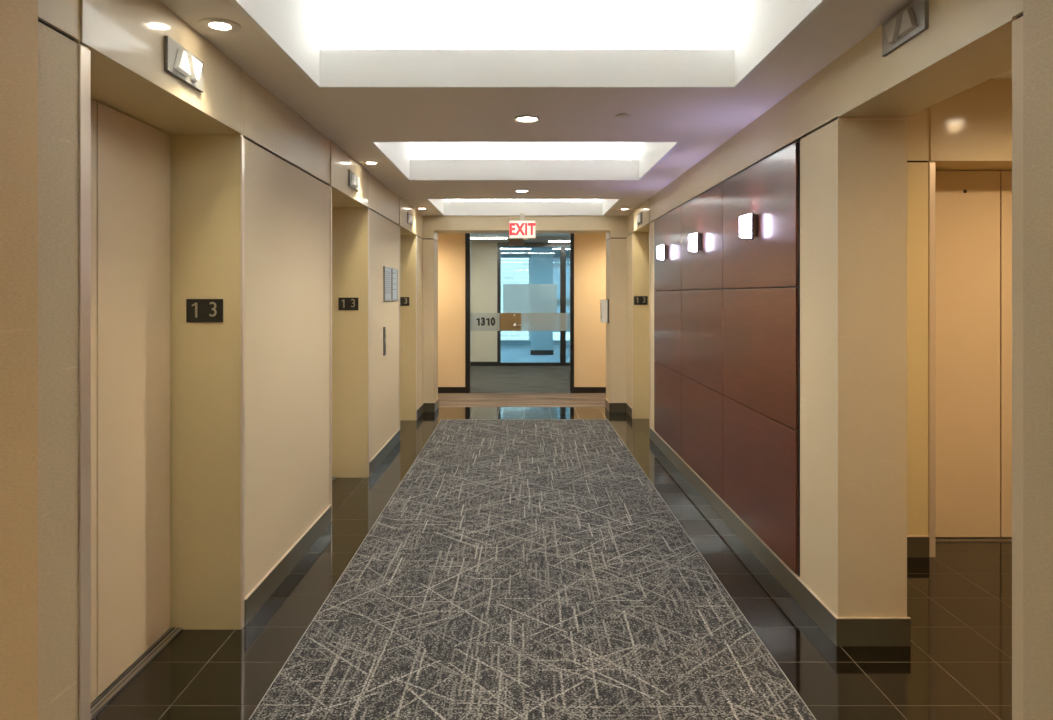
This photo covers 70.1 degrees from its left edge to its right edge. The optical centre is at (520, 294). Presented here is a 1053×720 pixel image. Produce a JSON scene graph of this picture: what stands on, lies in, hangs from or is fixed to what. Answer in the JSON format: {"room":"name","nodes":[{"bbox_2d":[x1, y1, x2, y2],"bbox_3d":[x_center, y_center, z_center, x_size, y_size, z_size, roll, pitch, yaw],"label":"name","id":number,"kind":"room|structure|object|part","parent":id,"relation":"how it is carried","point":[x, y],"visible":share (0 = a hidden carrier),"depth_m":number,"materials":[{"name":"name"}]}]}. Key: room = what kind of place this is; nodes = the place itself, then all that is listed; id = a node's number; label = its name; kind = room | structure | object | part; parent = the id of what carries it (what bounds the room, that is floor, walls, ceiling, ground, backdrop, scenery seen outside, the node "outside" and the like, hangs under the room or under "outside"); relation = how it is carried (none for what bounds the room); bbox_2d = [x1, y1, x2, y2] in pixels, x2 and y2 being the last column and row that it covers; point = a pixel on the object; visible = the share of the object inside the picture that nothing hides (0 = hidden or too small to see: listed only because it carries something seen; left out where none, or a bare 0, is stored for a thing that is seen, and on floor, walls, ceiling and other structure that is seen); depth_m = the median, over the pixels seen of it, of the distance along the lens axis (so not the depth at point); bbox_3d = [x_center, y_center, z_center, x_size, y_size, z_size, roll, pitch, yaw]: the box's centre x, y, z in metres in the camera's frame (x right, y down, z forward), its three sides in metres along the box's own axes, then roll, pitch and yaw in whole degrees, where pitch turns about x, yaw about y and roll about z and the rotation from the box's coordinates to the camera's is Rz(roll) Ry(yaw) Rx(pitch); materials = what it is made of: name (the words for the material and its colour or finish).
{"room":"lobby","nodes":[
{"label":"lobby","id":0,"kind":"room"},
{"bbox_2d":[0,0,422,719],"bbox_3d":[-1.340,0.231,2.321,0.295,2.410,14.643,0,0,0],"label":"wall","id":1,"kind":"structure","parent":0,"point":[287,160],"depth_m":2.01,"materials":[{"name":"beige paint"}]},
{"bbox_2d":[245,505,330,625],"bbox_3d":[-1.198,1.378,3.990,0.012,0.116,1.471,0,0,0],"label":"baseboard","id":2,"kind":"structure","parent":1,"relation":"attached to","point":[271,581],"depth_m":3.79,"materials":[{"name":"brown stone"}]},
{"bbox_2d":[369,429,399,476],"bbox_3d":[-1.198,1.378,6.671,0.012,0.116,1.476,0,0,0],"label":"baseboard","id":3,"kind":"structure","parent":1,"relation":"attached to","point":[392,442],"depth_m":6.52,"materials":[{"name":"brown stone"}]},
{"bbox_2d":[383,327,385,355],"bbox_3d":[-1.196,0.406,6.592,0.017,0.250,0.070,0,0,0],"label":"station","id":4,"kind":"object","parent":1,"relation":"attached to","point":[384,328],"visible":1,"depth_m":6.56,"materials":[{"name":"silver metal"}]},
{"bbox_2d":[383,266,391,300],"bbox_3d":[-1.197,-0.099,6.732,0.015,0.304,0.346,0,0,0],"label":"framed notice","id":5,"kind":"object","parent":1,"relation":"attached to","point":[387,271],"visible":1,"depth_m":6.71,"materials":[{"name":"silver metal"}]},
{"bbox_2d":[392,268,397,300],"bbox_3d":[-1.197,-0.099,7.092,0.015,0.304,0.290,0,0,0],"label":"framed notice","id":6,"kind":"object","parent":1,"relation":"attached to","point":[394,271],"visible":0.95,"depth_m":7.08,"materials":[{"name":"silver metal"}]},
{"bbox_2d":[423,216,437,402],"bbox_3d":[-1.136,0.231,9.424,0.136,2.410,0.439,0,0,0],"label":"wall","id":7,"kind":"structure","parent":0,"point":[430,237],"depth_m":9.20,"materials":[{"name":"beige paint"}]},
{"bbox_2d":[417,398,438,418],"bbox_3d":[-1.130,1.378,9.132,0.148,0.116,1.022,0,0,0],"label":"baseboard","id":8,"kind":"structure","parent":7,"relation":"attached to","point":[428,407],"depth_m":9.19,"materials":[{"name":"brown stone"}]},
{"bbox_2d":[470,243,496,361],"bbox_3d":[0.000,0.161,13.217,6.700,2.550,4.214,0,0,0],"label":"wall","id":9,"kind":"structure","parent":0,"point":[483,256],"depth_m":15.21,"materials":[{"name":"beige paint"}]},
{"bbox_2d":[470,362,496,365],"bbox_3d":[-1.840,1.393,15.198,2.720,0.085,0.012,0,0,0],"label":"baseboard","id":10,"kind":"structure","parent":9,"relation":"attached to","point":[471,363],"depth_m":15.19,"materials":[{"name":"black"}]},
{"bbox_2d":[503,284,556,312],"bbox_3d":[0.192,0.201,15.252,1.210,2.340,0.015,0,0,0],"label":"window","id":11,"kind":"structure","parent":9,"relation":"in","point":[517,298],"depth_m":15.24,"materials":[{"name":"clear glass"}]},
{"bbox_2d":[497,243,569,365],"bbox_3d":[0.900,0.186,15.254,2.760,2.500,0.100,0,0,0],"label":"trim","id":12,"kind":"structure","parent":9,"relation":"attached to","point":[562,246],"depth_m":15.21,"materials":[{"name":"black"}]},
{"bbox_2d":[470,233,569,242],"bbox_3d":[0.000,-1.089,13.157,6.400,0.050,4.094,0,0,0],"label":"ceiling","id":13,"kind":"structure","parent":0,"point":[540,237],"depth_m":14.12,"materials":[{"name":"grey"}]},
{"bbox_2d":[470,237,507,238],"bbox_3d":[-0.615,-1.052,13.775,0.736,0.024,0.130,0,0,0],"label":"recessed light","id":14,"kind":"object","parent":13,"relation":"in","point":[470,237],"visible":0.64,"depth_m":13.73,"materials":[{"name":"white"}]},
{"bbox_2d":[470,238,506,238],"bbox_3d":[-0.615,-1.043,13.775,0.716,0.006,0.116,0,0,0],"label":"diffuser","id":15,"kind":"object","parent":14,"relation":"attached to","point":[470,238],"depth_m":13.80,"materials":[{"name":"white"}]},
{"bbox_2d":[548,240,569,241],"bbox_3d":[0.947,-1.052,14.643,0.820,0.024,0.130,0,0,0],"label":"recessed light","id":16,"kind":"object","parent":13,"relation":"in","point":[549,240],"visible":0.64,"depth_m":14.58,"materials":[{"name":"white plastic"}]},
{"bbox_2d":[437,233,606,386],"bbox_3d":[0.000,0.136,11.050,6.400,2.600,0.120,0,0,0],"label":"wall","id":17,"kind":"structure","parent":0,"point":[589,248],"depth_m":10.99,"materials":[{"name":"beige paint"}]},
{"bbox_2d":[470,313,499,330],"bbox_3d":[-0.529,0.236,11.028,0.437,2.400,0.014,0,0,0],"label":"sign","id":18,"kind":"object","parent":17,"relation":"in","point":[478,321],"depth_m":11.02,"materials":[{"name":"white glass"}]},
{"bbox_2d":[465,233,573,392],"bbox_3d":[-0.020,0.206,11.032,1.593,2.460,0.115,0,0,0],"label":"trim","id":19,"kind":"structure","parent":17,"relation":"attached to","point":[467,235],"depth_m":10.98,"materials":[{"name":"black metal"}]},
{"bbox_2d":[438,387,605,392],"bbox_3d":[0.000,1.392,10.984,6.400,0.088,0.012,0,0,0],"label":"baseboard","id":20,"kind":"structure","parent":17,"relation":"attached to","point":[440,389],"depth_m":10.98,"materials":[{"name":"black"}]},
{"bbox_2d":[500,239,569,330],"bbox_3d":[0.206,0.234,10.995,1.022,2.387,0.079,0,0,0],"label":"door","id":21,"kind":"structure","parent":17,"relation":"in","point":[508,321],"depth_m":11.02,"materials":[{"name":"clear glass"}]},
{"bbox_3d":[-0.152,0.396,11.018,0.305,0.264,0.012,0,0,0],"label":"lock plate","id":22,"kind":"part","parent":21,"relation":"part of","materials":[{"name":"brown wood"}]},
{"bbox_2d":[501,254,569,344],"bbox_3d":[0.000,0.126,21.514,10.000,2.620,0.230,0,0,0],"label":"wall window","id":23,"kind":"structure","parent":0,"point":[502,255],"depth_m":21.43,"materials":[{"name":"blue"}]},
{"bbox_2d":[553,258,569,267],"bbox_3d":[1.005,-0.924,21.409,1.370,0.280,0.060,0,0,0],"label":"window blind","id":24,"kind":"object","parent":23,"relation":"attached to","point":[553,258],"visible":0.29,"depth_m":21.39,"materials":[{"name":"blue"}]},
{"bbox_2d":[501,249,569,253],"bbox_3d":[0.000,-1.214,18.526,10.000,0.060,6.404,0,0,0],"label":"ceiling","id":25,"kind":"structure","parent":0,"point":[503,251],"depth_m":20.42,"materials":[{"name":"grey"}]},
{"bbox_2d":[501,248,569,248],"bbox_3d":[0.200,-1.172,18.980,3.200,0.024,0.140,0,0,0],"label":"recessed light","id":26,"kind":"object","parent":25,"relation":"in","point":[501,248],"visible":0.29,"depth_m":18.91,"materials":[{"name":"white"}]},
{"bbox_2d":[159,0,913,215],"bbox_3d":[0.048,-1.183,2.169,2.504,0.422,14.338,0,0,0],"label":"ceiling","id":27,"kind":"structure","parent":0,"point":[331,43],"depth_m":3.66,"materials":[{"name":"white paint"}]},
{"bbox_2d":[198,18,240,33],"bbox_3d":[-1.085,-0.969,2.704,0.144,0.010,0.144,0,0,0],"label":"recessed light","id":28,"kind":"object","parent":27,"relation":"in","point":[217,25],"visible":1,"depth_m":2.69,"materials":[{"name":"beige"}]},
{"bbox_2d":[361,161,380,164],"bbox_3d":[-1.100,-0.969,5.510,0.144,0.010,0.144,0,0,0],"label":"recessed light","id":29,"kind":"object","parent":27,"relation":"in","point":[362,162],"visible":1,"depth_m":5.50,"materials":[{"name":"beige"}]},
{"bbox_2d":[514,189,529,191],"bbox_3d":[0.010,-0.969,6.990,0.144,0.010,0.144,0,0,0],"label":"recessed light","id":30,"kind":"object","parent":27,"relation":"in","point":[520,190],"visible":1,"depth_m":6.95,"materials":[{"name":"beige"}]},
{"bbox_2d":[509,213,535,238],"bbox_3d":[0.015,-0.817,8.876,0.316,0.315,0.064,0,0,0],"label":"exit sign","id":31,"kind":"object","parent":27,"relation":"hanging from","point":[518,229],"visible":1,"depth_m":8.85,"materials":[{"name":"beige plastic"}]},
{"bbox_2d":[514,115,539,122],"bbox_3d":[0.033,-0.969,4.133,0.144,0.010,0.144,0,0,0],"label":"recessed light","id":32,"kind":"object","parent":27,"relation":"in","point":[523,118],"visible":1,"depth_m":4.11,"materials":[{"name":"beige"}]},
{"bbox_2d":[615,114,630,118],"bbox_3d":[0.552,-0.968,4.061,0.088,0.013,0.088,0,0,0],"label":"sprinkler","id":33,"kind":"object","parent":27,"relation":"attached to","point":[619,116],"visible":1,"depth_m":4.05,"materials":[{"name":"beige metal"}]},
{"bbox_2d":[531,248,552,349],"bbox_3d":[0.503,0.126,18.209,0.527,2.620,0.500,0,0,0],"label":"wall column","id":34,"kind":"structure","parent":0,"point":[541,258],"depth_m":17.96,"materials":[{"name":"blue"}]},
{"bbox_2d":[530,349,552,354],"bbox_3d":[0.503,1.379,18.203,0.547,0.115,0.512,0,0,0],"label":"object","id":35,"kind":"structure","parent":34,"relation":"attached to","point":[532,352],"depth_m":17.95,"materials":[{"name":"black"}]},
{"bbox_2d":[92,345,1011,719],"bbox_3d":[0.000,1.486,8.364,10.000,0.100,26.729,0,0,0],"label":"floor","id":36,"kind":"structure","parent":0,"point":[957,664],"depth_m":3.33,"materials":[{"name":"tile"}]},
{"bbox_2d":[74,0,244,719],"bbox_3d":[-1.392,0.231,2.647,0.391,2.410,1.211,0,0,0],"label":"entrance","id":37,"kind":"object","parent":36,"relation":"on","point":[161,160],"visible":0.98,"depth_m":2.97,"materials":[{"name":"paint"}]},
{"bbox_3d":[-1.202,0.378,2.066,0.006,2.117,0.048,0,0,0],"label":"corner trim","id":38,"kind":"part","parent":37,"relation":"part of","materials":[{"name":"gold metal"}]},
{"bbox_3d":[-1.516,0.369,2.376,0.033,2.109,0.550,0,0,0],"label":"door panel","id":39,"kind":"part","parent":37,"relation":"part of","materials":[{"name":"metal"}]},
{"bbox_3d":[-1.516,0.369,2.933,0.033,2.109,0.550,0,0,0],"label":"door panel","id":40,"kind":"part","parent":37,"relation":"part of","materials":[{"name":"metal"}]},
{"bbox_3d":[-1.500,1.432,2.655,0.095,0.008,1.130,0,0,0],"label":"sill","id":41,"kind":"part","parent":37,"relation":"part of","materials":[{"name":"silver metal"}]},
{"bbox_3d":[-1.200,-0.831,2.633,0.008,0.284,1.173,0,0,0],"label":"header panel","id":42,"kind":"part","parent":37,"relation":"part of","materials":[{"name":"paint"}]},
{"bbox_2d":[164,36,203,92],"bbox_3d":[-1.181,-0.812,2.655,0.030,0.115,0.284,0,0,0],"label":"arrow sign","id":43,"kind":"object","parent":37,"relation":"attached to","point":[179,62],"visible":1,"depth_m":2.61,"materials":[{"name":"grey"}]},
{"bbox_2d":[186,299,222,321],"bbox_3d":[-1.356,0.067,3.216,0.157,0.100,0.008,0,0,0],"label":"number sign","id":44,"kind":"object","parent":37,"relation":"attached to","point":[197,310],"visible":1,"depth_m":3.21,"materials":[{"name":"black plastic"}]},
{"bbox_3d":[-1.202,0.378,3.236,0.006,2.117,0.034,0,0,0],"label":"corner trim","id":45,"kind":"part","parent":37,"relation":"part of","materials":[{"name":"gold metal"}]},
{"bbox_2d":[328,141,368,521],"bbox_3d":[-1.392,0.231,5.329,0.391,2.410,1.205,0,0,0],"label":"entrance","id":46,"kind":"object","parent":36,"relation":"on","point":[349,208],"visible":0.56,"depth_m":5.90,"materials":[{"name":"paint"}]},
{"bbox_3d":[-1.202,0.378,4.743,0.006,2.117,0.034,0,0,0],"label":"corner trim","id":47,"kind":"part","parent":46,"relation":"part of","materials":[{"name":"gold metal"}]},
{"bbox_2d":[338,298,358,309],"bbox_3d":[-1.356,0.070,5.894,0.157,0.100,0.008,0,0,0],"label":"number sign","id":48,"kind":"object","parent":46,"relation":"attached to","point":[343,303],"visible":1,"depth_m":5.89,"materials":[{"name":"black plastic"}]},
{"bbox_3d":[-1.200,-0.831,5.315,0.008,0.284,1.166,0,0,0],"label":"header panel","id":49,"kind":"part","parent":46,"relation":"part of","materials":[{"name":"paint"}]},
{"bbox_2d":[348,169,359,191],"bbox_3d":[-1.181,-0.812,5.329,0.030,0.115,0.284,0,0,0],"label":"arrow sign","id":50,"kind":"object","parent":46,"relation":"attached to","point":[353,178],"visible":1,"depth_m":5.26,"materials":[{"name":"grey metal"}]},
{"bbox_3d":[-1.202,0.378,5.915,0.006,2.117,0.034,0,0,0],"label":"corner trim","id":51,"kind":"part","parent":46,"relation":"part of","materials":[{"name":"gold metal"}]},
{"bbox_2d":[398,197,416,428],"bbox_3d":[-1.392,0.231,8.015,0.391,2.410,1.210,0,0,0],"label":"entrance","id":52,"kind":"object","parent":36,"relation":"on","point":[407,233],"visible":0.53,"depth_m":8.59,"materials":[{"name":"paint"}]},
{"bbox_3d":[-1.202,0.378,7.427,0.006,2.117,0.034,0,0,0],"label":"corner trim","id":53,"kind":"part","parent":52,"relation":"part of","materials":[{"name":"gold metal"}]},
{"bbox_2d":[400,297,408,305],"bbox_3d":[-1.356,0.074,8.583,0.157,0.100,0.008,0,0,0],"label":"number sign","id":54,"kind":"object","parent":52,"relation":"attached to","point":[404,301],"visible":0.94,"depth_m":8.58,"materials":[{"name":"black"}]},
{"bbox_3d":[-1.200,-0.831,8.001,0.008,0.284,1.172,0,0,0],"label":"header panel","id":55,"kind":"part","parent":52,"relation":"part of","materials":[{"name":"paint"}]},
{"bbox_2d":[407,212,412,225],"bbox_3d":[-1.181,-0.812,8.015,0.030,0.115,0.284,0,0,0],"label":"arrow sign","id":56,"kind":"object","parent":52,"relation":"attached to","point":[409,216],"visible":1,"depth_m":7.94,"materials":[{"name":"grey"}]},
{"bbox_3d":[-1.202,0.378,8.604,0.006,2.117,0.034,0,0,0],"label":"corner trim","id":57,"kind":"part","parent":52,"relation":"part of","materials":[{"name":"gold metal"}]},
{"bbox_2d":[249,419,815,719],"bbox_3d":[0.039,1.431,2.706,1.909,0.008,11.812,0,0,0],"label":"carpet runner","id":58,"kind":"object","parent":36,"relation":"on","point":[517,569],"visible":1,"depth_m":3.38,"materials":[{"name":"grey carpet"}]},
{"bbox_2d":[632,198,650,437],"bbox_3d":[1.488,0.231,8.133,0.391,2.410,1.210,0,0,0],"label":"entrance","id":59,"kind":"object","parent":36,"relation":"on","point":[641,235],"visible":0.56,"depth_m":8.70,"materials":[{"name":"paint"}]},
{"bbox_3d":[1.297,0.357,8.721,0.006,2.157,0.034,0,0,0],"label":"corner trim","id":60,"kind":"part","parent":59,"relation":"part of","materials":[{"name":"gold metal"}]},
{"bbox_2d":[636,212,641,224],"bbox_3d":[1.277,-0.827,8.133,0.030,0.115,0.284,0,0,0],"label":"arrow sign","id":61,"kind":"object","parent":59,"relation":"attached to","point":[639,216],"visible":1,"depth_m":8.06,"materials":[{"name":"grey"}]},
{"bbox_2d":[634,296,647,304],"bbox_3d":[1.390,0.064,8.700,0.157,0.100,0.008,0,0,0],"label":"number sign","id":62,"kind":"object","parent":59,"relation":"attached to","point":[638,300],"visible":1,"depth_m":8.70,"materials":[{"name":"black"}]},
{"bbox_3d":[1.296,-0.851,8.147,0.008,0.244,1.172,0,0,0],"label":"header panel","id":63,"kind":"part","parent":59,"relation":"part of","materials":[{"name":"metal"}]},
{"bbox_3d":[1.297,0.357,7.544,0.006,2.157,0.034,0,0,0],"label":"corner trim","id":64,"kind":"part","parent":59,"relation":"part of","materials":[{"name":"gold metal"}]},
{"bbox_2d":[927,79,1011,556],"bbox_3d":[2.820,0.126,4.300,1.167,2.620,0.391,0,0,0],"label":"entrance","id":65,"kind":"object","parent":36,"relation":"on","point":[970,161],"visible":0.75,"depth_m":4.41,"materials":[{"name":"paint"}]},
{"bbox_3d":[2.253,0.355,4.109,0.034,2.162,0.006,0,0,0],"label":"corner trim","id":66,"kind":"part","parent":65,"relation":"part of","materials":[{"name":"gold metal"}]},
{"bbox_3d":[2.549,0.347,4.424,0.536,2.154,0.033,0,0,0],"label":"door panel","id":67,"kind":"part","parent":65,"relation":"part of","materials":[{"name":"metal"}]},
{"bbox_3d":[2.806,-0.959,4.108,1.129,0.449,0.008,0,0,0],"label":"header panel","id":68,"kind":"part","parent":65,"relation":"part of","materials":[{"name":"paint"}]},
{"bbox_3d":[2.820,1.432,4.408,1.100,0.008,0.095,0,0,0],"label":"sill","id":69,"kind":"part","parent":65,"relation":"part of","materials":[{"name":"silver metal"}]},
{"bbox_3d":[3.091,0.347,4.424,0.536,2.154,0.033,0,0,0],"label":"door panel","id":70,"kind":"part","parent":65,"relation":"part of","materials":[{"name":"metal"}]},
{"bbox_2d":[606,216,626,402],"bbox_3d":[1.196,0.231,9.424,0.208,2.410,0.439,0,0,0],"label":"wall","id":71,"kind":"structure","parent":0,"point":[616,243],"depth_m":9.20,"materials":[{"name":"beige paint"}]},
{"bbox_2d":[434,216,609,232],"bbox_3d":[0.012,-0.884,9.424,2.160,0.180,0.439,0,0,0],"label":"trim","id":72,"kind":"structure","parent":71,"relation":"attached to","point":[442,224],"depth_m":9.20,"materials":[{"name":"paint"}]},
{"bbox_2d":[600,299,608,322],"bbox_3d":[1.047,0.201,9.408,0.090,0.300,0.180,0,0,0],"label":"wall control box","id":73,"kind":"object","parent":71,"relation":"attached to","point":[604,304],"visible":1,"depth_m":9.32,"materials":[{"name":"silver"}]},
{"bbox_3d":[1.003,0.201,9.408,0.002,0.200,0.120,0,0,0],"label":"panel","id":74,"kind":"part","parent":73,"relation":"part of","materials":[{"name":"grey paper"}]},
{"bbox_2d":[605,398,631,417],"bbox_3d":[1.190,1.378,9.191,0.220,0.116,0.904,0,0,0],"label":"baseboard","id":75,"kind":"structure","parent":71,"relation":"attached to","point":[611,407],"depth_m":9.19,"materials":[{"name":"brown stone"}]},
{"bbox_2d":[627,0,1052,719],"bbox_3d":[1.435,0.231,2.321,0.295,2.410,14.643,0,0,0],"label":"wall","id":76,"kind":"structure","parent":0,"point":[853,173],"depth_m":3.08,"materials":[{"name":"beige paint"}]},
{"bbox_2d":[654,291,680,372],"bbox_3d":[1.292,0.299,6.633,0.011,0.667,1.218,0,0,0],"label":"wood wall panel","id":77,"kind":"object","parent":76,"relation":"attached to","point":[667,304],"visible":1,"depth_m":6.54,"materials":[{"name":"brown wood"}]},
{"bbox_2d":[654,206,680,290],"bbox_3d":[1.292,-0.378,6.633,0.011,0.676,1.218,0,0,0],"label":"wood wall panel","id":78,"kind":"object","parent":76,"relation":"attached to","point":[667,229],"visible":1,"depth_m":6.50,"materials":[{"name":"brown wood"}]},
{"bbox_2d":[657,244,667,260],"bbox_3d":[1.245,-0.373,6.612,0.082,0.143,0.082,0,0,0],"label":"wall sconce","id":79,"kind":"object","parent":78,"relation":"attached to","point":[662,250],"visible":1,"depth_m":6.58,"materials":[{"name":"white glass"}]},
{"bbox_3d":[1.228,-0.376,6.612,0.048,0.134,0.080,0,0,0],"label":"lamp shade","id":80,"kind":"part","parent":79,"relation":"part of","materials":[{"name":"white glass"}]},
{"bbox_3d":[1.275,-0.378,6.612,0.022,0.120,0.072,0,0,0],"label":"plate","id":81,"kind":"part","parent":79,"relation":"part of","materials":[{"name":"silver metal"}]},
{"bbox_2d":[654,361,681,456],"bbox_3d":[1.292,0.973,6.633,0.011,0.667,1.218,0,0,0],"label":"wood wall panel","id":82,"kind":"object","parent":76,"relation":"attached to","point":[667,382],"visible":1,"depth_m":6.54,"materials":[{"name":"brown wood"}]},
{"bbox_2d":[681,375,722,498],"bbox_3d":[1.292,0.973,5.400,0.011,0.667,1.235,0,0,0],"label":"wood wall panel","id":83,"kind":"object","parent":76,"relation":"attached to","point":[701,405],"visible":0.99,"depth_m":5.28,"materials":[{"name":"brown wood"}]},
{"bbox_2d":[681,290,722,393],"bbox_3d":[1.292,0.299,5.400,0.011,0.667,1.235,0,0,0],"label":"wood wall panel","id":84,"kind":"object","parent":76,"relation":"attached to","point":[701,310],"visible":1,"depth_m":5.28,"materials":[{"name":"brown wood"}]},
{"bbox_2d":[681,183,722,289],"bbox_3d":[1.292,-0.378,5.400,0.011,0.676,1.235,0,0,0],"label":"wood wall panel","id":85,"kind":"object","parent":76,"relation":"attached to","point":[703,214],"visible":0.98,"depth_m":5.26,"materials":[{"name":"brown wood"}]},
{"bbox_2d":[688,232,701,252],"bbox_3d":[1.245,-0.373,5.372,0.082,0.143,0.082,0,0,0],"label":"wall sconce","id":86,"kind":"object","parent":85,"relation":"attached to","point":[695,239],"visible":1,"depth_m":5.34,"materials":[{"name":"white glass"}]},
{"bbox_3d":[1.228,-0.376,5.372,0.048,0.134,0.080,0,0,0],"label":"lamp shade","id":87,"kind":"part","parent":86,"relation":"part of","materials":[{"name":"white glass"}]},
{"bbox_3d":[1.258,-0.377,5.372,0.012,0.136,0.082,0,0,0],"label":"shade frame","id":88,"kind":"part","parent":86,"relation":"part of","materials":[{"name":"silver metal"}]},
{"bbox_3d":[1.275,-0.378,5.372,0.022,0.120,0.072,0,0,0],"label":"plate","id":89,"kind":"part","parent":86,"relation":"part of","materials":[{"name":"silver metal"}]},
{"bbox_2d":[655,138,799,576],"bbox_3d":[1.298,0.291,5.376,0.003,2.044,3.762,0,0,0],"label":"trim","id":90,"kind":"structure","parent":76,"relation":"attached to","point":[797,140],"depth_m":3.51,"materials":[{"name":"black"}]},
{"bbox_2d":[650,427,837,644],"bbox_3d":[1.294,1.378,5.301,0.012,0.116,4.451,0,0,0],"label":"baseboard","id":91,"kind":"structure","parent":76,"relation":"attached to","point":[821,614],"depth_m":4.01,"materials":[{"name":"brown stone"}]},
{"bbox_2d":[723,395,797,573],"bbox_3d":[1.292,0.973,4.143,0.011,0.667,1.266,0,0,0],"label":"wood wall panel","id":92,"kind":"object","parent":76,"relation":"attached to","point":[760,452],"visible":1,"depth_m":3.98,"materials":[{"name":"brown wood"}]},
{"bbox_2d":[723,288,797,429],"bbox_3d":[1.292,0.299,4.143,0.011,0.667,1.266,0,0,0],"label":"wood wall panel","id":93,"kind":"object","parent":76,"relation":"attached to","point":[760,326],"visible":1,"depth_m":3.98,"materials":[{"name":"brown wood"}]},
{"bbox_2d":[723,142,797,288],"bbox_3d":[1.292,-0.378,4.143,0.011,0.676,1.266,0,0,0],"label":"wood wall panel","id":94,"kind":"object","parent":76,"relation":"attached to","point":[768,189],"visible":0.98,"depth_m":3.94,"materials":[{"name":"brown wood"}]},
{"bbox_2d":[739,213,757,239],"bbox_3d":[1.245,-0.373,4.112,0.082,0.143,0.082,0,0,0],"label":"wall sconce","id":95,"kind":"object","parent":94,"relation":"attached to","point":[748,224],"visible":1,"depth_m":4.08,"materials":[{"name":"white glass"}]},
{"bbox_3d":[1.228,-0.376,4.112,0.048,0.134,0.080,0,0,0],"label":"lamp shade","id":96,"kind":"part","parent":95,"relation":"part of","materials":[{"name":"white glass"}]},
{"bbox_3d":[1.258,-0.377,4.112,0.012,0.136,0.082,0,0,0],"label":"shade frame","id":97,"kind":"part","parent":95,"relation":"part of","materials":[{"name":"silver metal"}]},
{"bbox_3d":[1.275,-0.378,4.112,0.022,0.120,0.072,0,0,0],"label":"plate","id":98,"kind":"part","parent":95,"relation":"part of","materials":[{"name":"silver metal"}]},
{"bbox_2d":[835,617,910,645],"bbox_3d":[1.440,1.378,3.070,0.305,0.116,0.012,0,0,0],"label":"baseboard","id":99,"kind":"structure","parent":76,"relation":"attached to","point":[850,631],"depth_m":3.07,"materials":[{"name":"brown stone"}]},
{"bbox_2d":[882,0,928,55],"bbox_3d":[1.285,-0.907,2.531,0.030,0.115,0.284,0,0,0],"label":"arrow sign","id":100,"kind":"object","parent":76,"relation":"attached to","point":[912,20],"visible":1,"depth_m":2.49,"materials":[{"name":"grey metal"}]},
{"bbox_2d":[907,107,928,535],"bbox_3d":[1.909,0.126,4.262,0.652,2.620,0.300,0,0,0],"label":"wall","id":101,"kind":"structure","parent":0,"point":[917,123],"depth_m":4.11,"materials":[{"name":"paint"}]},
{"bbox_2d":[838,0,1016,116],"bbox_3d":[1.442,-0.852,2.531,0.283,0.245,1.090,0,0,0],"label":"header","id":102,"kind":"structure","parent":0,"point":[966,44],"depth_m":2.50,"materials":[{"name":"paint"}]},
{"bbox_2d":[838,117,907,119],"bbox_3d":[1.442,-0.723,3.074,0.283,0.011,0.004,0,0,0],"label":"trim","id":103,"kind":"structure","parent":102,"relation":"attached to","point":[839,118],"depth_m":3.07,"materials":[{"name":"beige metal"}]},
{"bbox_2d":[991,69,1011,78],"bbox_3d":[2.957,-1.209,2.281,2.787,0.050,4.262,0,0,0],"label":"ceiling","id":104,"kind":"structure","parent":0,"point":[1008,74],"depth_m":4.07,"materials":[{"name":"white paint"}]},
{"bbox_3d":[3.802,0.126,4.262,0.795,2.620,0.300,0,0,0],"label":"wall","id":105,"kind":"structure","parent":0,"visible":0},
{"bbox_2d":[907,536,929,557],"bbox_3d":[2.892,1.378,4.106,2.617,0.116,0.012,0,0,0],"label":"baseboard","id":106,"kind":"structure","parent":105,"relation":"attached to","point":[917,546],"depth_m":4.10,"materials":[{"name":"brown stone"}]},
{"label":"outside","id":107,"kind":"structure","parent":0,"visible":0},
{"bbox_2d":[501,258,528,339],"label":"window","id":108,"kind":"structure","parent":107,"point":[513,270],"depth_m":30.43,"materials":[{"name":"glass"}]},
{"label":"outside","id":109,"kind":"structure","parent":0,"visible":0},
{"bbox_2d":[553,260,569,339],"bbox_3d":[3.725,-4.564,33.429,5.950,18.000,5.200,0,0,0],"label":"building","id":110,"kind":"structure","parent":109,"point":[556,271],"depth_m":30.93,"materials":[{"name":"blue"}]}
]}

